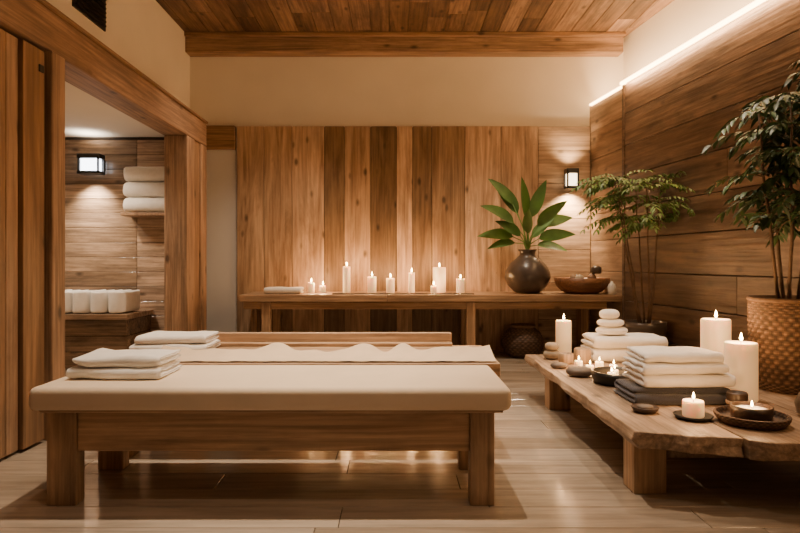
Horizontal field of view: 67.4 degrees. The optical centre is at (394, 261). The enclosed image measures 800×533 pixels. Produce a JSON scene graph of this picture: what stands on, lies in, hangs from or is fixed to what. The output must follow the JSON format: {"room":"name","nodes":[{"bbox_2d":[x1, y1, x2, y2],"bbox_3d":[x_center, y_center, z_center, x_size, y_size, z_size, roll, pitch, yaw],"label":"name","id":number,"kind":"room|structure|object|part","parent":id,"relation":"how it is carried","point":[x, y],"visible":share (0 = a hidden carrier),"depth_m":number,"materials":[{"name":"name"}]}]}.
{"room":"spa massage room","nodes":[
{"label":"spa massage room","id":0,"kind":"room"},
{"bbox_2d":[0,0,207,145],"bbox_3d":[-2.460,-1.575,3.100,0.320,0.310,8.600,0,0,0],"label":"header beam","id":1,"kind":"structure","parent":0,"point":[91,66],"depth_m":4.79,"materials":[{"name":"brown wood"}]},
{"bbox_2d":[65,137,163,331],"bbox_3d":[-3.590,-0.170,7.425,2.020,2.740,0.110,0,0,0],"label":"wall","id":2,"kind":"structure","parent":0,"point":[106,249],"depth_m":7.37,"materials":[{"name":"brown wood"}]},
{"bbox_2d":[77,153,104,174],"bbox_3d":[-3.670,-1.180,7.270,0.273,0.240,0.200,0,0,0],"label":"wall sconce","id":3,"kind":"object","parent":2,"relation":"attached to","point":[87,163],"visible":1,"depth_m":7.19,"materials":[{"name":"white glass"}]},
{"bbox_2d":[121,212,163,216],"bbox_3d":[-2.920,-0.568,7.225,0.640,0.035,0.290,0,0,0],"label":"wall shelf","id":4,"kind":"object","parent":2,"relation":"attached to","point":[128,214],"visible":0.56,"depth_m":7.08,"materials":[{"name":"brown wood"}]},
{"bbox_2d":[123,167,163,211],"bbox_3d":[-2.931,-0.863,7.194,0.576,0.552,0.300,0,0,0],"label":"folded towels","id":5,"kind":"object","parent":4,"relation":"on","point":[144,188],"visible":0.59,"depth_m":7.06,"materials":[{"name":"white fabric"}]},
{"bbox_2d":[65,81,163,136],"bbox_3d":[-3.650,-1.620,6.050,2.100,0.160,4.300,0,0,0],"label":"ceiling","id":6,"kind":"structure","parent":0,"point":[86,115],"depth_m":6.53,"materials":[{"name":"paint"}]},
{"bbox_2d":[46,0,189,107],"bbox_3d":[-2.860,-2.365,3.500,0.120,1.450,9.400,0,0,0],"label":"wall","id":7,"kind":"structure","parent":0,"point":[141,32],"depth_m":6.76,"materials":[{"name":"paint"}]},
{"bbox_2d":[72,0,105,31],"bbox_3d":[-2.783,-2.410,5.490,0.035,0.380,0.580,0,0,0],"label":"air vent","id":8,"kind":"object","parent":7,"relation":"in","point":[94,10],"visible":1,"depth_m":5.54,"materials":[{"name":"metal"}]},
{"bbox_2d":[207,150,236,331],"bbox_3d":[-2.478,-0.165,8.193,0.645,2.730,0.015,0,0,0],"label":"wall","id":9,"kind":"structure","parent":0,"point":[221,164],"depth_m":8.18,"materials":[{"name":"beige paint"}]},
{"bbox_2d":[0,350,799,532],"bbox_3d":[-0.250,1.230,3.600,9.100,0.060,9.600,0,0,0],"label":"floor","id":10,"kind":"structure","parent":0,"point":[556,471],"depth_m":3.15,"materials":[{"name":"brown wood"}]},
{"bbox_2d":[65,309,152,367],"bbox_3d":[-3.680,0.880,6.990,1.440,0.600,0.740,0,0,0],"label":"bench","id":11,"kind":"object","parent":10,"relation":"on","point":[85,333],"visible":0.41,"depth_m":6.66,"materials":[{"name":"brown wood"}]},
{"bbox_2d":[65,289,139,312],"bbox_3d":[-3.626,0.450,6.924,1.188,0.251,0.519,0,0,0],"label":"folded towels","id":12,"kind":"object","parent":11,"relation":"on","point":[76,301],"visible":0.63,"depth_m":6.70,"materials":[{"name":"white fabric"}]},
{"bbox_2d":[164,135,206,330],"bbox_3d":[-2.450,-0.110,7.050,0.260,2.620,0.700,0,0,0],"label":"timber post","id":13,"kind":"object","parent":10,"relation":"on","point":[185,159],"visible":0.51,"depth_m":6.70,"materials":[{"name":"brown wood"}]},
{"bbox_2d":[29,365,510,505],"bbox_3d":[-0.609,0.905,3.243,2.353,0.590,0.685,0,0,0],"label":"massage table","id":14,"kind":"object","parent":10,"relation":"on","point":[191,407],"visible":0.95,"depth_m":2.96,"materials":[{"name":"brown wood"}]},
{"bbox_2d":[66,348,181,379],"bbox_3d":[-1.459,0.547,3.258,0.493,0.124,0.352,0,0,0],"label":"folded towel","id":15,"kind":"object","parent":14,"relation":"on","point":[102,363],"visible":1,"depth_m":3.11,"materials":[{"name":"white fabric"}]},
{"bbox_3d":[-0.609,0.667,3.243,2.353,0.115,0.685,0,0,0],"label":"mattress","id":16,"kind":"part","parent":14,"relation":"part of","materials":[{"name":"fabric"}]},
{"bbox_3d":[-0.605,0.961,3.245,2.270,0.478,0.630,0,0,0],"label":"frame","id":17,"kind":"part","parent":14,"relation":"part of","materials":[{"name":"brown wood"}]},
{"bbox_2d":[129,332,499,456],"bbox_3d":[-0.590,0.863,4.070,2.460,0.675,0.860,0,0,0],"label":"massage table","id":18,"kind":"object","parent":10,"relation":"on","point":[322,341],"visible":0.16,"depth_m":4.40,"materials":[{"name":"brown wood"}]},
{"bbox_2d":[129,331,220,349],"bbox_3d":[-1.520,0.552,4.180,0.525,0.122,0.358,0,0,0],"label":"folded towel","id":19,"kind":"object","parent":18,"relation":"on","point":[195,340],"visible":0.84,"depth_m":4.03,"materials":[{"name":"white fabric"}]},
{"bbox_2d":[161,342,495,361],"bbox_3d":[-0.440,0.572,3.829,2.120,0.081,0.337,0,0,0],"label":"sheet","id":20,"kind":"object","parent":18,"relation":"on","point":[277,351],"visible":0.95,"depth_m":3.80,"materials":[{"name":"white fabric"}]},
{"bbox_2d":[239,292,621,346],"bbox_3d":[0.432,0.800,7.720,4.664,0.800,0.840,0,0,0],"label":"console table","id":21,"kind":"object","parent":10,"relation":"on","point":[467,304],"visible":0.67,"depth_m":7.36,"materials":[{"name":"brown wood"}]},
{"bbox_2d":[264,287,303,293],"bbox_3d":[-1.400,0.356,7.578,0.472,0.084,0.270,0,0,0],"label":"folded towel","id":22,"kind":"object","parent":21,"relation":"on","point":[268,290],"visible":1,"depth_m":7.46,"materials":[{"name":"white fabric"}]},
{"bbox_2d":[308,279,314,292],"bbox_3d":[-1.090,0.304,7.800,0.090,0.191,0.090,0,0,0],"label":"candle","id":23,"kind":"object","parent":21,"relation":"on","point":[311,286],"visible":1,"depth_m":7.76,"materials":[{"name":"white wax"}]},
{"bbox_2d":[320,283,325,292],"bbox_3d":[-0.940,0.324,7.820,0.080,0.151,0.080,0,0,0],"label":"candle","id":24,"kind":"object","parent":21,"relation":"on","point":[322,288],"visible":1,"depth_m":7.79,"materials":[{"name":"white wax"}]},
{"bbox_2d":[343,263,349,292],"bbox_3d":[-0.630,0.199,7.820,0.100,0.401,0.100,0,0,0],"label":"candle","id":25,"kind":"object","parent":21,"relation":"on","point":[346,270],"visible":1,"depth_m":7.78,"materials":[{"name":"white wax"}]},
{"bbox_2d":[367,273,375,292],"bbox_3d":[-0.300,0.264,7.800,0.116,0.271,0.116,0,0,0],"label":"candle","id":26,"kind":"object","parent":21,"relation":"on","point":[371,280],"visible":1,"depth_m":7.75,"materials":[{"name":"white wax"}]},
{"bbox_2d":[386,273,394,292],"bbox_3d":[-0.060,0.274,7.800,0.110,0.251,0.110,0,0,0],"label":"candle","id":27,"kind":"object","parent":21,"relation":"on","point":[390,282],"visible":1,"depth_m":7.75,"materials":[{"name":"white wax"}]},
{"bbox_2d":[332,293,473,293],"bbox_3d":[0.100,0.394,7.460,1.760,0.012,0.080,0,0,0],"label":"tray","id":28,"kind":"object","parent":21,"relation":"on","point":[332,293],"visible":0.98,"depth_m":7.42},
{"bbox_2d":[408,269,414,292],"bbox_3d":[0.215,0.239,7.800,0.084,0.321,0.084,0,0,0],"label":"candle","id":29,"kind":"object","parent":21,"relation":"on","point":[411,276],"visible":1,"depth_m":7.77,"materials":[{"name":"white wax"}]},
{"bbox_2d":[431,282,436,292],"bbox_3d":[0.490,0.319,7.600,0.080,0.161,0.080,0,0,0],"label":"candle","id":30,"kind":"object","parent":21,"relation":"on","point":[433,288],"visible":0.89,"depth_m":7.57,"materials":[{"name":"white wax"}]},
{"bbox_2d":[433,263,445,292],"bbox_3d":[0.580,0.204,7.860,0.170,0.391,0.170,0,0,0],"label":"candle","id":31,"kind":"object","parent":21,"relation":"on","point":[439,273],"visible":0.93,"depth_m":7.79,"materials":[{"name":"white wax"}]},
{"bbox_2d":[456,274,464,292],"bbox_3d":[0.850,0.279,7.800,0.110,0.241,0.110,0,0,0],"label":"candle","id":32,"kind":"object","parent":21,"relation":"on","point":[460,283],"visible":1,"depth_m":7.75,"materials":[{"name":"white wax"}]},
{"bbox_2d":[477,176,574,293],"bbox_3d":[1.668,-0.337,7.700,1.252,1.474,0.580,0,0,0],"label":"potted plant","id":33,"kind":"object","parent":21,"relation":"on","point":[527,274],"visible":1,"depth_m":7.59,"materials":[{"name":"plant"}]},
{"bbox_2d":[554,266,609,293],"bbox_3d":[2.370,0.225,7.620,0.690,0.349,0.690,0,0,0],"label":"bowl","id":34,"kind":"object","parent":21,"relation":"on","point":[574,284],"visible":1,"depth_m":7.39,"materials":[{"name":"brown wood"}]},
{"bbox_2d":[608,281,615,294],"bbox_3d":[2.660,0.317,7.360,0.100,0.165,0.100,0,0,0],"label":"ceramic jar","id":35,"kind":"object","parent":21,"relation":"on","point":[611,287],"visible":1,"depth_m":7.32,"materials":[{"name":"beige ceramic"}]},
{"bbox_2d":[501,323,543,357],"bbox_3d":[1.620,0.995,7.620,0.533,0.410,0.533,0,0,0],"label":"woven pot","id":36,"kind":"object","parent":10,"relation":"on","point":[521,339],"visible":0.92,"depth_m":7.44,"materials":[{"name":"brown wicker"}]},
{"bbox_2d":[569,169,694,336],"bbox_3d":[2.341,0.132,6.156,1.073,2.135,1.343,0,0,0],"label":"tree","id":37,"kind":"object","parent":10,"relation":"on","point":[656,327],"visible":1,"depth_m":6.11,"materials":[{"name":"green plant"}]},
{"bbox_2d":[524,354,799,493],"bbox_3d":[2.005,1.020,4.012,1.689,0.360,2.896,0,0,0],"label":"bench","id":38,"kind":"object","parent":10,"relation":"on","point":[648,439],"visible":0.41,"depth_m":3.10,"materials":[{"name":"brown wood"}]},
{"bbox_2d":[543,342,559,358],"bbox_3d":[1.360,0.767,5.200,0.150,0.145,0.140,0,0,0],"label":"stone stack","id":39,"kind":"object","parent":38,"relation":"on","point":[552,352],"visible":0.98,"depth_m":5.15,"materials":[{"name":"beige stone"}]},
{"bbox_2d":[550,362,567,368],"bbox_3d":[1.300,0.818,4.750,0.140,0.045,0.120,0,0,0],"label":"stone","id":40,"kind":"object","parent":38,"relation":"on","point":[559,365],"visible":1,"depth_m":4.71,"materials":[{"name":"brown stone"}]},
{"bbox_2d":[556,314,570,352],"bbox_3d":[1.500,0.650,5.340,0.136,0.381,0.136,0,0,0],"label":"candle","id":41,"kind":"object","parent":38,"relation":"on","point":[563,327],"visible":0.8,"depth_m":5.28,"materials":[{"name":"white wax"}]},
{"bbox_2d":[559,352,573,363],"bbox_3d":[1.420,0.797,4.980,0.120,0.085,0.120,0,0,0],"label":"wooden cup","id":42,"kind":"object","parent":38,"relation":"on","point":[566,357],"visible":0.9,"depth_m":4.93,"materials":[{"name":"brown wood"}]},
{"bbox_2d":[566,366,590,376],"bbox_3d":[1.360,0.805,4.420,0.200,0.070,0.170,0,0,0],"label":"stone","id":43,"kind":"object","parent":38,"relation":"on","point":[577,371],"visible":0.93,"depth_m":4.36,"materials":[{"name":"grey stone"}]},
{"bbox_2d":[574,357,582,365],"bbox_3d":[1.450,0.790,4.740,0.064,0.099,0.064,0,0,0],"label":"tea light","id":44,"kind":"object","parent":38,"relation":"on","point":[576,362],"visible":0.76,"depth_m":4.72,"materials":[{"name":"wax"}]},
{"bbox_2d":[574,347,590,363],"bbox_3d":[1.570,0.780,5.020,0.140,0.120,0.140,0,0,0],"label":"candle","id":45,"kind":"object","parent":38,"relation":"on","point":[584,353],"visible":0.82,"depth_m":4.96,"materials":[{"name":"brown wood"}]},
{"bbox_2d":[595,357,603,366],"bbox_3d":[1.600,0.790,4.700,0.064,0.099,0.064,0,0,0],"label":"tea light","id":46,"kind":"object","parent":38,"relation":"on","point":[599,363],"visible":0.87,"depth_m":4.68,"materials":[{"name":"wax"}]},
{"bbox_2d":[591,365,628,385],"bbox_3d":[1.550,0.782,4.160,0.360,0.116,0.360,0,0,0],"label":"bowl","id":47,"kind":"object","parent":38,"relation":"on","point":[606,375],"visible":0.67,"depth_m":4.11,"materials":[{"name":"ceramic"}]},
{"bbox_2d":[610,365,618,374],"bbox_3d":[1.550,0.773,4.240,0.056,0.097,0.056,0,0,0],"label":"tea light","id":48,"kind":"object","parent":47,"relation":"in","point":[616,371],"depth_m":4.22,"materials":[{"name":"wax"}]},
{"bbox_2d":[581,332,667,361],"bbox_3d":[1.989,0.734,5.196,0.678,0.213,0.392,0,0,0],"label":"folded towels","id":49,"kind":"object","parent":38,"relation":"on","point":[610,348],"visible":0.63,"depth_m":5.03,"materials":[{"name":"white fabric"}]},
{"bbox_2d":[596,309,627,334],"bbox_3d":[1.870,0.517,5.180,0.270,0.220,0.220,0,0,0],"label":"stone stack","id":50,"kind":"object","parent":49,"relation":"on","point":[609,325],"visible":1,"depth_m":5.11,"materials":[{"name":"white stone"}]},
{"bbox_2d":[631,403,658,413],"bbox_3d":[1.400,0.819,3.360,0.150,0.043,0.150,0,0,0],"label":"stone","id":51,"kind":"object","parent":38,"relation":"on","point":[642,408],"visible":1,"depth_m":3.33,"materials":[{"name":"brown stone"}]},
{"bbox_2d":[613,379,729,404],"bbox_3d":[1.701,0.791,3.680,0.595,0.098,0.376,0,0,0],"label":"towel","id":52,"kind":"object","parent":38,"relation":"on","point":[628,389],"visible":0.73,"depth_m":3.53,"materials":[{"name":"grey fabric"}]},
{"bbox_2d":[622,346,735,387],"bbox_3d":[1.731,0.636,3.677,0.556,0.206,0.355,0,0,0],"label":"folded towels","id":53,"kind":"object","parent":52,"relation":"on","point":[647,366],"visible":1,"depth_m":3.53,"materials":[{"name":"white fabric"}]},
{"bbox_2d":[673,410,713,421],"bbox_3d":[1.600,0.828,3.220,0.200,0.024,0.200,0,0,0],"label":"saucer","id":54,"kind":"object","parent":38,"relation":"on","point":[678,413],"visible":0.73,"depth_m":3.17,"materials":[{"name":"brown wood"}]},
{"bbox_2d":[682,392,703,418],"bbox_3d":[1.600,0.762,3.220,0.108,0.129,0.108,0,0,0],"label":"candle","id":55,"kind":"object","parent":54,"relation":"on","point":[691,407],"visible":1,"depth_m":3.18,"materials":[{"name":"white wax"}]},
{"bbox_2d":[700,311,730,362],"bbox_3d":[2.170,0.582,4.060,0.186,0.516,0.186,0,0,0],"label":"candle","id":56,"kind":"object","parent":38,"relation":"on","point":[714,332],"visible":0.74,"depth_m":3.98,"materials":[{"name":"white wax"}]},
{"bbox_2d":[725,390,747,404],"bbox_3d":[1.950,0.790,3.420,0.116,0.100,0.116,0,0,0],"label":"cup","id":57,"kind":"object","parent":38,"relation":"on","point":[731,395],"visible":0.56,"depth_m":3.39,"materials":[{"name":"brown wood"}]},
{"bbox_2d":[724,333,757,401],"bbox_3d":[2.110,0.635,3.660,0.184,0.411,0.184,0,0,0],"label":"candle","id":58,"kind":"object","parent":38,"relation":"on","point":[741,357],"visible":0.87,"depth_m":3.58,"materials":[{"name":"white wax"}]},
{"bbox_2d":[701,59,799,394],"bbox_3d":[2.611,-0.232,3.926,0.970,2.144,1.163,0,0,0],"label":"tree","id":59,"kind":"object","parent":38,"relation":"on","point":[774,320],"visible":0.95,"depth_m":3.88,"materials":[{"name":"green plant"}]},
{"bbox_2d":[713,405,791,429],"bbox_3d":[1.860,0.812,3.130,0.355,0.048,0.355,0,0,0],"label":"tray","id":60,"kind":"object","parent":38,"relation":"on","point":[780,420],"visible":0.75,"depth_m":3.02,"materials":[{"name":"brown wood"}]},
{"bbox_2d":[730,401,773,420],"bbox_3d":[1.860,0.770,3.130,0.200,0.097,0.200,0,0,0],"label":"candle","id":61,"kind":"object","parent":60,"relation":"on","point":[748,410],"visible":0.94,"depth_m":3.08,"materials":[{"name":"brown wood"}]},
{"bbox_2d":[794,392,799,413],"bbox_3d":[2.270,0.740,3.260,0.170,0.200,0.170,0,0,0],"label":"bottle","id":62,"kind":"object","parent":38,"relation":"on","point":[797,400],"visible":1,"depth_m":3.27,"materials":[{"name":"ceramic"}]},
{"bbox_2d":[184,32,625,56],"bbox_3d":[0.135,-2.930,8.080,5.870,0.260,0.240,0,0,0],"label":"ceiling beam","id":63,"kind":"structure","parent":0,"point":[197,44],"depth_m":8.00,"materials":[{"name":"brown wood"}]},
{"bbox_2d":[190,38,623,323],"bbox_3d":[0.150,-0.945,8.260,6.300,4.290,0.120,0,0,0],"label":"wall","id":64,"kind":"structure","parent":0,"point":[237,91],"depth_m":8.20,"materials":[{"name":"paint"}]},
{"bbox_2d":[206,125,235,149],"bbox_3d":[-2.485,-1.690,8.160,0.630,0.320,0.080,0,0,0],"label":"trim","id":65,"kind":"structure","parent":64,"relation":"attached to","point":[219,137],"depth_m":8.12,"materials":[{"name":"brown wood"}]},
{"bbox_2d":[237,126,589,349],"bbox_3d":[0.252,-0.323,8.171,4.805,3.045,0.058,0,0,0],"label":"panelling","id":66,"kind":"object","parent":64,"relation":"attached to","point":[313,201],"depth_m":8.15,"materials":[{"name":"brown wood"}]},
{"bbox_2d":[564,168,578,189],"bbox_3d":[2.360,-1.110,8.050,0.162,0.270,0.200,0,0,0],"label":"wall sconce","id":67,"kind":"object","parent":64,"relation":"attached to","point":[571,175],"visible":0.87,"depth_m":7.97,"materials":[{"name":"white glass"}]},
{"bbox_2d":[156,0,673,37],"bbox_3d":[0.984,-3.110,3.600,7.967,0.100,9.600,0,0,0],"label":"ceiling","id":68,"kind":"structure","parent":0,"point":[626,16],"depth_m":7.42,"materials":[{"name":"brown wood"}]},
{"bbox_2d":[590,0,799,347],"bbox_3d":[3.244,-0.460,3.537,0.150,3.320,9.400,0,0,-7],"label":"wall","id":69,"kind":"structure","parent":0,"point":[661,121],"depth_m":5.81,"materials":[{"name":"brown wood"}]},
{"bbox_2d":[590,0,765,105],"bbox_3d":[3.189,-2.140,3.555,0.095,0.030,9.250,0,0,-7],"label":"strip light","id":70,"kind":"object","parent":69,"relation":"attached to","point":[757,2],"visible":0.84,"depth_m":5.87,"materials":[{"name":"white plastic"}]},
{"bbox_2d":[624,0,767,82],"bbox_3d":[3.559,-2.565,3.600,0.491,1.050,9.450,0,0,-7],"label":"wall","id":71,"kind":"structure","parent":0,"point":[679,22],"depth_m":7.06,"materials":[{"name":"paint"}]},
{"bbox_3d":[-2.510,-0.110,1.415,0.180,2.620,5.230,0,0,0],"label":"wall","id":72,"kind":"structure","parent":0,"visible":0},
{"bbox_2d":[0,28,43,458],"bbox_3d":[-2.373,-0.110,2.350,0.095,2.580,3.300,0,0,0],"label":"door","id":73,"kind":"structure","parent":72,"relation":"in","point":[21,62],"depth_m":3.77,"materials":[{"name":"brown wood"}]},
{"bbox_2d":[43,51,64,439],"bbox_3d":[-2.450,-0.110,4.110,0.300,2.620,0.160,0,0,0],"label":"door frame","id":74,"kind":"structure","parent":72,"relation":"attached to","point":[54,64],"depth_m":4.04,"materials":[{"name":"brown wood"}]}
]}

